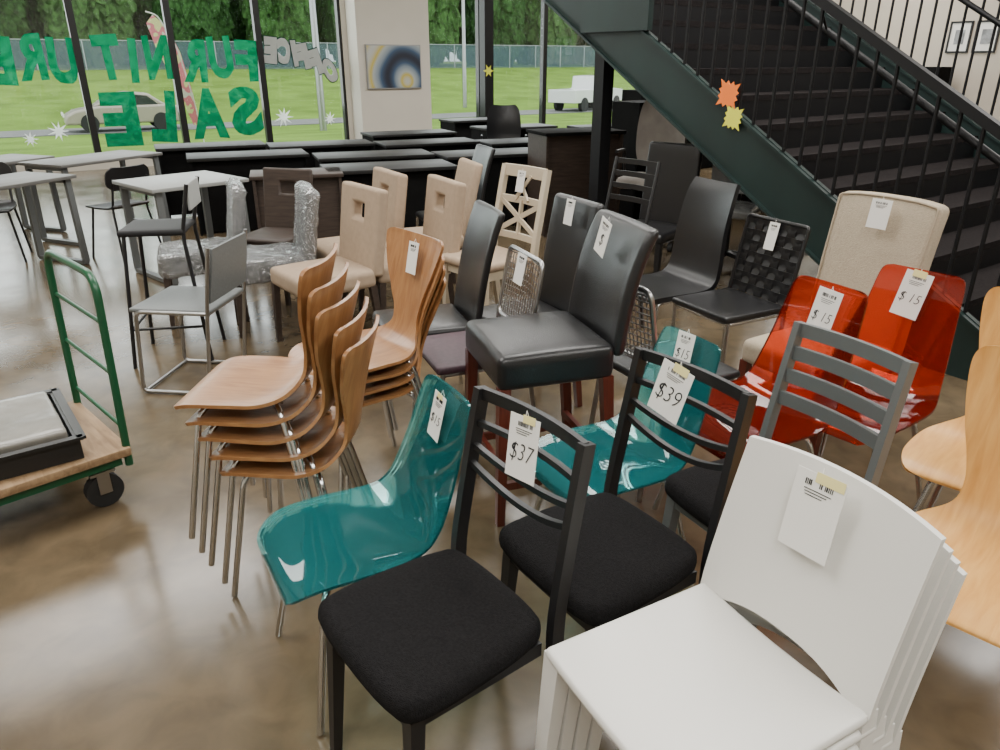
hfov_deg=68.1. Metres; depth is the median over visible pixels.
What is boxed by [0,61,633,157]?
grass
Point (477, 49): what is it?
window
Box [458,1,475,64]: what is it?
tree
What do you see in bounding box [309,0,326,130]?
street light
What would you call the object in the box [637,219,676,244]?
seat cushion
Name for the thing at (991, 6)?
wall
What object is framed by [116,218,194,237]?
seat cushion
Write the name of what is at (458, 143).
desk
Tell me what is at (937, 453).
chair
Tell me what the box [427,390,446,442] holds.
price tag
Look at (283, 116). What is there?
decal
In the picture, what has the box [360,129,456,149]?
desk
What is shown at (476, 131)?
desk
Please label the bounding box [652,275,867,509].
acrylic chair
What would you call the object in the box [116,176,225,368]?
bar stool
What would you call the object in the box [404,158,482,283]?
upholstered chair
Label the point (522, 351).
seat cushion
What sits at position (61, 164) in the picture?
table
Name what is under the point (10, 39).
fence
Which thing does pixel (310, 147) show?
desk
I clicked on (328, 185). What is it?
desk
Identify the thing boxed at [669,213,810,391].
dining chair
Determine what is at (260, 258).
seat cushion
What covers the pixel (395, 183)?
upholstered chair
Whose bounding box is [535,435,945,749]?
plastic chair
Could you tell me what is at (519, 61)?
tree
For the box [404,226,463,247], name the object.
seat cushion
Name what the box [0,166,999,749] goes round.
floor
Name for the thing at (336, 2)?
window
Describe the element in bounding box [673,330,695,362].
price tag
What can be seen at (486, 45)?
steel column
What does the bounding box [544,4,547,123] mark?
window frame
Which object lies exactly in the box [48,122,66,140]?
decal
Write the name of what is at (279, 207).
upholstered chair
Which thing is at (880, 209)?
price tag
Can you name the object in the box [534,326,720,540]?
acrylic chair
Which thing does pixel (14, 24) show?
tree
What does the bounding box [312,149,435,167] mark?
desk
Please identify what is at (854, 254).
upholstered chair
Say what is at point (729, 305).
seat cushion
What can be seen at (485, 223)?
upholstered chair
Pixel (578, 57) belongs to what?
tree
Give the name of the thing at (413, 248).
price tag
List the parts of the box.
wrapped panel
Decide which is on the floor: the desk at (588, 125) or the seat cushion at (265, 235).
the desk at (588, 125)
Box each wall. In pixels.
[16,0,353,172]
[833,0,999,120]
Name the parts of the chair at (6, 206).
backrest, seat, leg, leg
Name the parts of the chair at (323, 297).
leg, leg, leg, leg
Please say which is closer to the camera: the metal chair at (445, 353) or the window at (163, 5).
the metal chair at (445, 353)
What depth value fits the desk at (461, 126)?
11.68 m
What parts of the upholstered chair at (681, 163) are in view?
leg, backrest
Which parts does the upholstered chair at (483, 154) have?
leg, backrest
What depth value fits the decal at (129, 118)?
12.22 m
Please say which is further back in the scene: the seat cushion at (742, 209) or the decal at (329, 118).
the decal at (329, 118)
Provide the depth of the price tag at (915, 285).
2.74 m
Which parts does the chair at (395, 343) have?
leg, leg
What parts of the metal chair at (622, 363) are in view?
leg, backrest, leg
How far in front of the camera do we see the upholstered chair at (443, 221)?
4.61 m
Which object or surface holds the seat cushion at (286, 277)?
on the upholstered chair at (362, 239)
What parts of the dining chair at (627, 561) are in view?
leg, leg, seat frame, leg, backrest, leg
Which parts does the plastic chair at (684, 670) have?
leg, seat, backrest, leg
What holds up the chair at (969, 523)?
on the floor
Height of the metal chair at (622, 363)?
0.861 m
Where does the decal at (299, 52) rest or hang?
attached to the window at (336, 2)
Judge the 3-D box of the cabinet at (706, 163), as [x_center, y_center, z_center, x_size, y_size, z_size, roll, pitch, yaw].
[3.257,-3.978,11.931,0.900,1.200,0.479,-13,26,-27]
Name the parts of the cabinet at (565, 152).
panel, modesty panel, panel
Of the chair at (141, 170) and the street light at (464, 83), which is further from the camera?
the street light at (464, 83)
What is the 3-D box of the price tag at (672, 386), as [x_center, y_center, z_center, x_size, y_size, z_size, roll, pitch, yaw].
[0.443,0.039,1.906,0.042,0.155,0.126,-14,27,-29]
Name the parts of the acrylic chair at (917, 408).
leg, leg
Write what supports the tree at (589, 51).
on the grass
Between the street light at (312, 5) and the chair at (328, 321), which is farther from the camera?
the street light at (312, 5)
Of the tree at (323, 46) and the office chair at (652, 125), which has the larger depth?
the tree at (323, 46)
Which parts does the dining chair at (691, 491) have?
leg, seat frame, leg, backrest, leg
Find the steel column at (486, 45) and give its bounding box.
[479,0,493,116]
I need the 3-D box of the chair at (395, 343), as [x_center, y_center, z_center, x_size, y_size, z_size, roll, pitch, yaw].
[-0.499,-0.083,2.831,0.530,0.857,0.451,-18,29,-35]
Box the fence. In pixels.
[10,39,590,69]
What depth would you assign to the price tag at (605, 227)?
2.68 m
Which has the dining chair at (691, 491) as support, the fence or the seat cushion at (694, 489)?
the seat cushion at (694, 489)
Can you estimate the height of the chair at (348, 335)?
0.857 m
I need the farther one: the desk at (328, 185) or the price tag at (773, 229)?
the desk at (328, 185)
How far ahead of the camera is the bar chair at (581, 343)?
2.67 m
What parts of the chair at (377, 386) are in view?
leg, leg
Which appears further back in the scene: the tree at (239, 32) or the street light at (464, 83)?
the tree at (239, 32)
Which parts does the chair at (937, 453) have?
leg, leg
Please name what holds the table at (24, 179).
on the floor
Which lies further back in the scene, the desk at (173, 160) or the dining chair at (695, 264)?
the desk at (173, 160)
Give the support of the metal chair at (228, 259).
on the floor
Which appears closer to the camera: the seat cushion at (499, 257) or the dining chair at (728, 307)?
the dining chair at (728, 307)
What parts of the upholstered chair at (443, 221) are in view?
leg, leg, backrest, leg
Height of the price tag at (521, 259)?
0.139 m
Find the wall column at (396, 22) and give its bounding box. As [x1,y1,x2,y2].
[344,0,431,138]
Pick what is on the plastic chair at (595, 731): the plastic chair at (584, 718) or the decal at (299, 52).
the plastic chair at (584, 718)
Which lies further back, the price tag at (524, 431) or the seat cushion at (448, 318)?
the seat cushion at (448, 318)
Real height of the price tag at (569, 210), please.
0.130 m
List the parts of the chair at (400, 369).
leg, leg, leg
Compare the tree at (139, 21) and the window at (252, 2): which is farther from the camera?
the tree at (139, 21)
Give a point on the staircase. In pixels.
(832, 107)
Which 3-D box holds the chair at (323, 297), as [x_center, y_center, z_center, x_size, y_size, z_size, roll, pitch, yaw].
[-0.700,0.094,2.338,0.477,0.857,0.428,2,23,5]
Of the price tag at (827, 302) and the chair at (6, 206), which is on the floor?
the chair at (6, 206)
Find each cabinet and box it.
[526,127,625,236]
[611,100,691,218]
[622,89,645,100]
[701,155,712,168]
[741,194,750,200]
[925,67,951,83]
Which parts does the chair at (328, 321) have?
leg, leg, leg, leg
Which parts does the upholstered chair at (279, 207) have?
leg, backrest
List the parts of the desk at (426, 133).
panel, modesty panel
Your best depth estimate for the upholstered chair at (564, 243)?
3.63 m
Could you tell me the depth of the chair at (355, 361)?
2.27 m
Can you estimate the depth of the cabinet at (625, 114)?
7.93 m
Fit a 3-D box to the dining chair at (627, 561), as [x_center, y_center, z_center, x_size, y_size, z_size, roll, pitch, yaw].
[0.293,0.444,1.917,0.508,0.892,0.419,-15,27,-31]
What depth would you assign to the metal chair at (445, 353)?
3.13 m
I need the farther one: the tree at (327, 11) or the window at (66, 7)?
the tree at (327, 11)
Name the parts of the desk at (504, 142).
modesty panel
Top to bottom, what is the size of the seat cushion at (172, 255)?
0.114 m
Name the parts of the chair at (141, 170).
leg, seat, leg, backrest, leg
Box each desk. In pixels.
[154,140,266,217]
[186,148,309,235]
[249,167,343,242]
[266,139,375,167]
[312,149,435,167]
[320,159,457,227]
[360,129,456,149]
[373,137,479,151]
[431,147,527,223]
[439,117,486,138]
[470,123,557,139]
[477,137,527,148]
[567,124,591,127]
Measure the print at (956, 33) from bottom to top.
0.240 m
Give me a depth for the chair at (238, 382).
2.24 m
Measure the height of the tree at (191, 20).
17.706 m
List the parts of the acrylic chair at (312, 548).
leg, leg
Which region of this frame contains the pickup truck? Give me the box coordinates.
[548,75,622,111]
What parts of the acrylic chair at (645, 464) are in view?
leg, leg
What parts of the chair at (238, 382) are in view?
leg, leg, leg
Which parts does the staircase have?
support post, handrail, handrail, handrail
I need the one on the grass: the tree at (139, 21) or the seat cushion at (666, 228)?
the tree at (139, 21)
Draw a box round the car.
[61,91,178,132]
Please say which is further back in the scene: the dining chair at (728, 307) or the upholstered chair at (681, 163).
the upholstered chair at (681, 163)
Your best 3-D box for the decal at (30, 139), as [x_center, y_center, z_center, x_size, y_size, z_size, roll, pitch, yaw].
[-7.138,-3.588,11.263,0.217,0.218,0.006,-14,27,-30]
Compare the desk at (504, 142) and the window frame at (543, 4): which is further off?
the window frame at (543, 4)
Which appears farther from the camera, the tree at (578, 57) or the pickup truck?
the tree at (578, 57)
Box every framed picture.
[945,21,974,52]
[971,20,999,52]
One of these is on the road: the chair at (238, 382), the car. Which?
the car
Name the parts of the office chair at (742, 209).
backrest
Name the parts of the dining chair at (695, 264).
leg, leg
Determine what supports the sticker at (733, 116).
attached to the staircase
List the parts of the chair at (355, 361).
leg, leg, leg, leg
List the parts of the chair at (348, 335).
leg, leg, leg, leg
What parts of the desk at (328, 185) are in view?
panel, panel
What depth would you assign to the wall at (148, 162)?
13.08 m
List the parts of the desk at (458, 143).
panel, modesty panel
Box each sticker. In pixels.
[484,65,492,75]
[716,79,740,108]
[722,106,743,130]
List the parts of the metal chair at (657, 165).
leg, backrest, leg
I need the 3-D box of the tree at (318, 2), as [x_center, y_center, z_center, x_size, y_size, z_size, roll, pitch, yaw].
[-20.185,-37.807,69.977,6.577,18.001,7.171,-10,25,-22]
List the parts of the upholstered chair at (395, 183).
backrest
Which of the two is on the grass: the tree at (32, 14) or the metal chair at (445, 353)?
the tree at (32, 14)
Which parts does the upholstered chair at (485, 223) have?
leg, backrest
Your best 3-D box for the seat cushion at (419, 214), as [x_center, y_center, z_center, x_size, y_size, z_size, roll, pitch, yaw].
[-0.439,-1.295,6.015,0.420,0.064,0.400,-8,24,-18]
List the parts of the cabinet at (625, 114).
door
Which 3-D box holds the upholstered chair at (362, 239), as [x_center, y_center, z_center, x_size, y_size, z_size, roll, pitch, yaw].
[-1.012,-0.640,4.423,0.600,0.925,0.460,-17,28,-35]
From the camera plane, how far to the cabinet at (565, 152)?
7.20 m
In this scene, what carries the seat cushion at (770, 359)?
on the upholstered chair at (854, 254)
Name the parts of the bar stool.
leg, leg, backrest, leg, leg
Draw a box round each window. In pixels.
[8,0,97,165]
[67,0,186,152]
[165,0,270,149]
[255,0,349,141]
[475,0,479,117]
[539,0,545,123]
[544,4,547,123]
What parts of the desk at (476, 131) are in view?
panel, modesty panel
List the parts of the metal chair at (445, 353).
leg, seat frame, backrest, leg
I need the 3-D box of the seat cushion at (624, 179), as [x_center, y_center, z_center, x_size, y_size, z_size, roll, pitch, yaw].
[1.345,-1.752,6.670,0.480,0.116,0.460,13,26,27]
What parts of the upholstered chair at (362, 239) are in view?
leg, leg, backrest, leg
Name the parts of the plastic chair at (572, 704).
leg, seat, backrest, leg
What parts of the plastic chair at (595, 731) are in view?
leg, seat, backrest, leg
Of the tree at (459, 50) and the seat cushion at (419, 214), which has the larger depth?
the tree at (459, 50)
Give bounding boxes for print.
[953,30,965,43]
[980,29,992,43]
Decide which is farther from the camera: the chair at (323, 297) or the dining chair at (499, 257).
the dining chair at (499, 257)
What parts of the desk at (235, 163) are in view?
panel, panel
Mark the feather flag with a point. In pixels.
(156, 28)
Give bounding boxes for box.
[0,388,85,480]
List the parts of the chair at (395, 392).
leg, leg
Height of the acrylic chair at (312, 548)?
0.789 m
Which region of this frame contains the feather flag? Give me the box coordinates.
[145,11,204,141]
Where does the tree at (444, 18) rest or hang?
on the grass
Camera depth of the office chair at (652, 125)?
6.73 m
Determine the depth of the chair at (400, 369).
2.74 m
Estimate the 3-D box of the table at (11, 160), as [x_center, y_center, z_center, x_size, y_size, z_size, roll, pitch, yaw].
[-4.850,-1.644,7.015,0.580,0.735,1.150,8,24,18]
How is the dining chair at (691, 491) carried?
on the floor
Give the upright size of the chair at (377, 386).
0.857 m
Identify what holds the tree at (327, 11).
on the grass
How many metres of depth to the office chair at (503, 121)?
9.84 m
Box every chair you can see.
[0,162,32,262]
[85,164,161,262]
[129,229,246,394]
[156,177,249,329]
[173,243,347,538]
[185,261,357,552]
[197,280,368,565]
[209,296,369,588]
[220,314,378,596]
[234,180,319,337]
[246,167,312,305]
[260,374,470,735]
[270,181,388,341]
[288,227,443,494]
[314,167,407,287]
[318,385,595,749]
[332,266,445,502]
[333,277,445,501]
[338,254,443,501]
[358,174,466,312]
[372,200,504,385]
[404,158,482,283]
[411,244,544,437]
[415,144,494,226]
[442,163,551,305]
[465,209,658,526]
[480,105,526,138]
[482,193,604,406]
[499,347,757,631]
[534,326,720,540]
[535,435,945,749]
[557,543,953,749]
[571,555,960,749]
[585,566,967,749]
[588,285,739,501]
[605,156,661,327]
[615,100,686,251]
[625,176,740,349]
[637,141,702,272]
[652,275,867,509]
[662,321,918,627]
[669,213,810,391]
[712,164,762,271]
[736,191,949,455]
[786,264,957,508]
[838,345,999,692]
[901,286,999,511]
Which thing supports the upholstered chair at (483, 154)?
on the floor
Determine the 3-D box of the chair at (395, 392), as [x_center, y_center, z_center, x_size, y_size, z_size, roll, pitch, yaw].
[-0.495,0.034,2.910,0.530,0.857,0.451,-16,28,-33]
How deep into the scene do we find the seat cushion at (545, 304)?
3.66 m
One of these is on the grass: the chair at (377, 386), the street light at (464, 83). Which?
the street light at (464, 83)
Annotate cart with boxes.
[0,250,133,506]
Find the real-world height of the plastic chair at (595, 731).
0.802 m
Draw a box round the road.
[0,108,592,137]
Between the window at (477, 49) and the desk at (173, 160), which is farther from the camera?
the window at (477, 49)
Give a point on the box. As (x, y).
(39, 430)
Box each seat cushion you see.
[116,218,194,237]
[160,240,226,272]
[246,245,304,278]
[247,227,295,245]
[270,256,375,296]
[314,236,385,258]
[318,549,540,723]
[373,303,467,335]
[376,248,449,282]
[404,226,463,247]
[416,210,424,221]
[422,331,482,374]
[443,246,532,272]
[465,311,613,389]
[482,298,559,318]
[499,492,696,625]
[613,341,739,390]
[616,172,644,188]
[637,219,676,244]
[665,458,724,526]
[672,287,784,323]
[732,200,761,219]
[742,327,893,374]
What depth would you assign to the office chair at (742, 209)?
6.08 m
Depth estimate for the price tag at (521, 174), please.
4.56 m
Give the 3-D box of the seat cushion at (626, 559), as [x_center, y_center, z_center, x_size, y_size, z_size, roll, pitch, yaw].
[0.251,0.442,1.885,0.405,0.072,0.418,-15,27,-31]
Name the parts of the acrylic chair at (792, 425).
leg, leg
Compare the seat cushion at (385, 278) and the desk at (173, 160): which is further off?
the desk at (173, 160)
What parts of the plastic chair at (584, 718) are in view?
leg, seat, backrest, leg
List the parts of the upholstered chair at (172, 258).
leg, backrest, leg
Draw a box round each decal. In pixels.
[0,33,258,85]
[23,134,36,145]
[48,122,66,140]
[98,87,263,146]
[263,35,337,82]
[276,109,291,126]
[325,112,334,122]
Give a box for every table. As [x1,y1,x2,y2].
[0,154,66,231]
[0,171,89,263]
[18,150,169,245]
[112,170,251,285]
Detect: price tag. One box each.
[405,241,418,274]
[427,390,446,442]
[505,411,540,485]
[513,251,526,285]
[515,170,525,192]
[563,198,575,225]
[593,216,611,258]
[647,358,694,424]
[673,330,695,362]
[763,220,780,250]
[778,465,847,566]
[806,286,843,329]
[865,197,892,229]
[889,269,934,320]
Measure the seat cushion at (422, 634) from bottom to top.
0.072 m
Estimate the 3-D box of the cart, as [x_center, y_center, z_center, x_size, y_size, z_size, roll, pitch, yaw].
[-2.061,0.150,2.572,0.620,0.914,1.245,21,31,41]
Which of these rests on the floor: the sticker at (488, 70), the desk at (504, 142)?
the desk at (504, 142)
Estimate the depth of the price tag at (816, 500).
1.36 m
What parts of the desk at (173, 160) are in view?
panel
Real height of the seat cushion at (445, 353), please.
0.043 m
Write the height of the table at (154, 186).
0.735 m
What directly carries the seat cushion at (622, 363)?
on the metal chair at (622, 363)
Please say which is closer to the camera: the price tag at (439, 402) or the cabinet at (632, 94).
the price tag at (439, 402)
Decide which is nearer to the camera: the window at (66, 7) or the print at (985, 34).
the window at (66, 7)
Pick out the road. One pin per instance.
(146, 128)
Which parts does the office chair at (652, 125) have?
armrest, backrest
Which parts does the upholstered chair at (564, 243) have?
backrest, leg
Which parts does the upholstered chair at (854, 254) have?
leg, leg, backrest, leg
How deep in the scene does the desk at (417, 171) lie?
6.61 m
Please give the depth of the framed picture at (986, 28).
13.18 m
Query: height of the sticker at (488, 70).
0.215 m
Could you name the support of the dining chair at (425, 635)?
on the floor
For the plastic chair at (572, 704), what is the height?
0.802 m
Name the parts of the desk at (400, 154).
panel, modesty panel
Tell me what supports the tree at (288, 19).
on the grass
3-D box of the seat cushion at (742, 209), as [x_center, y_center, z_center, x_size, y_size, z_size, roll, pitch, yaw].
[1.865,-1.358,6.022,0.480,0.095,0.460,13,26,27]
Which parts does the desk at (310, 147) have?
modesty panel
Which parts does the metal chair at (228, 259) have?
leg, seat, leg, backrest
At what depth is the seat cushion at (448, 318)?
3.55 m
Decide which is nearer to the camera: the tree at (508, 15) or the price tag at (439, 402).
the price tag at (439, 402)
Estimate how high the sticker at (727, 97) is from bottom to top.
0.184 m
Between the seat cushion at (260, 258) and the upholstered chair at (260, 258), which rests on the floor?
the upholstered chair at (260, 258)
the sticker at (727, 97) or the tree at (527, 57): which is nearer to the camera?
the sticker at (727, 97)
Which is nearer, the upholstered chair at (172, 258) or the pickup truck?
the upholstered chair at (172, 258)
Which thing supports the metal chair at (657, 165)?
on the floor
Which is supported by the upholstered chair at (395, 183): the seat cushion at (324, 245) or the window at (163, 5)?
the seat cushion at (324, 245)
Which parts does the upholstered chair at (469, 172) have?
leg, backrest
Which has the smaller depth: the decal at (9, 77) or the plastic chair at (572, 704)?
the plastic chair at (572, 704)
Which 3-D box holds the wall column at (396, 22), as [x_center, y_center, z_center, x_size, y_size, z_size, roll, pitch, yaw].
[-2.020,-6.266,13.354,1.420,4.300,0.440,-14,27,-30]
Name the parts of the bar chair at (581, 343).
leg, leg, leg, leg, backrest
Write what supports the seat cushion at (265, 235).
on the upholstered chair at (279, 207)
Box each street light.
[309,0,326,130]
[461,0,466,106]
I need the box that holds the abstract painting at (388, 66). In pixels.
[364,44,421,88]
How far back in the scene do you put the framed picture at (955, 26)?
13.54 m
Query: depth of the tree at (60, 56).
68.57 m
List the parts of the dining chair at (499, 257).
leg, leg, seat frame, leg, backrest, leg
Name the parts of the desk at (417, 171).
modesty panel, panel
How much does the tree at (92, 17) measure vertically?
18.344 m
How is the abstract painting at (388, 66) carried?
attached to the wall column at (396, 22)
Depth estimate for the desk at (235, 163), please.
7.36 m
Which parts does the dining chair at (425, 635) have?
leg, leg, leg, seat frame, backrest, leg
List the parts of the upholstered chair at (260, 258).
leg, leg, backrest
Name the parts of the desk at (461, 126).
panel, modesty panel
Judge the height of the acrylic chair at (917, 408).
0.888 m
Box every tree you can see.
[0,0,30,67]
[23,0,59,65]
[38,0,137,67]
[57,55,89,64]
[116,0,161,65]
[142,0,234,66]
[221,0,245,64]
[239,0,312,66]
[312,0,322,47]
[319,16,328,59]
[320,0,338,65]
[428,0,461,65]
[456,43,466,62]
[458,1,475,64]
[460,0,525,65]
[514,54,524,63]
[519,27,537,64]
[524,0,576,65]
[570,34,588,63]
[581,38,594,64]
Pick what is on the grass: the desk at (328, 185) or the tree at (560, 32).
the tree at (560, 32)
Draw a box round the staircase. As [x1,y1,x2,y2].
[543,0,999,380]
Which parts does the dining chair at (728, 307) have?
leg, leg, leg, seat frame, backrest, frame, leg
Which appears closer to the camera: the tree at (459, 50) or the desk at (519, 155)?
the desk at (519, 155)

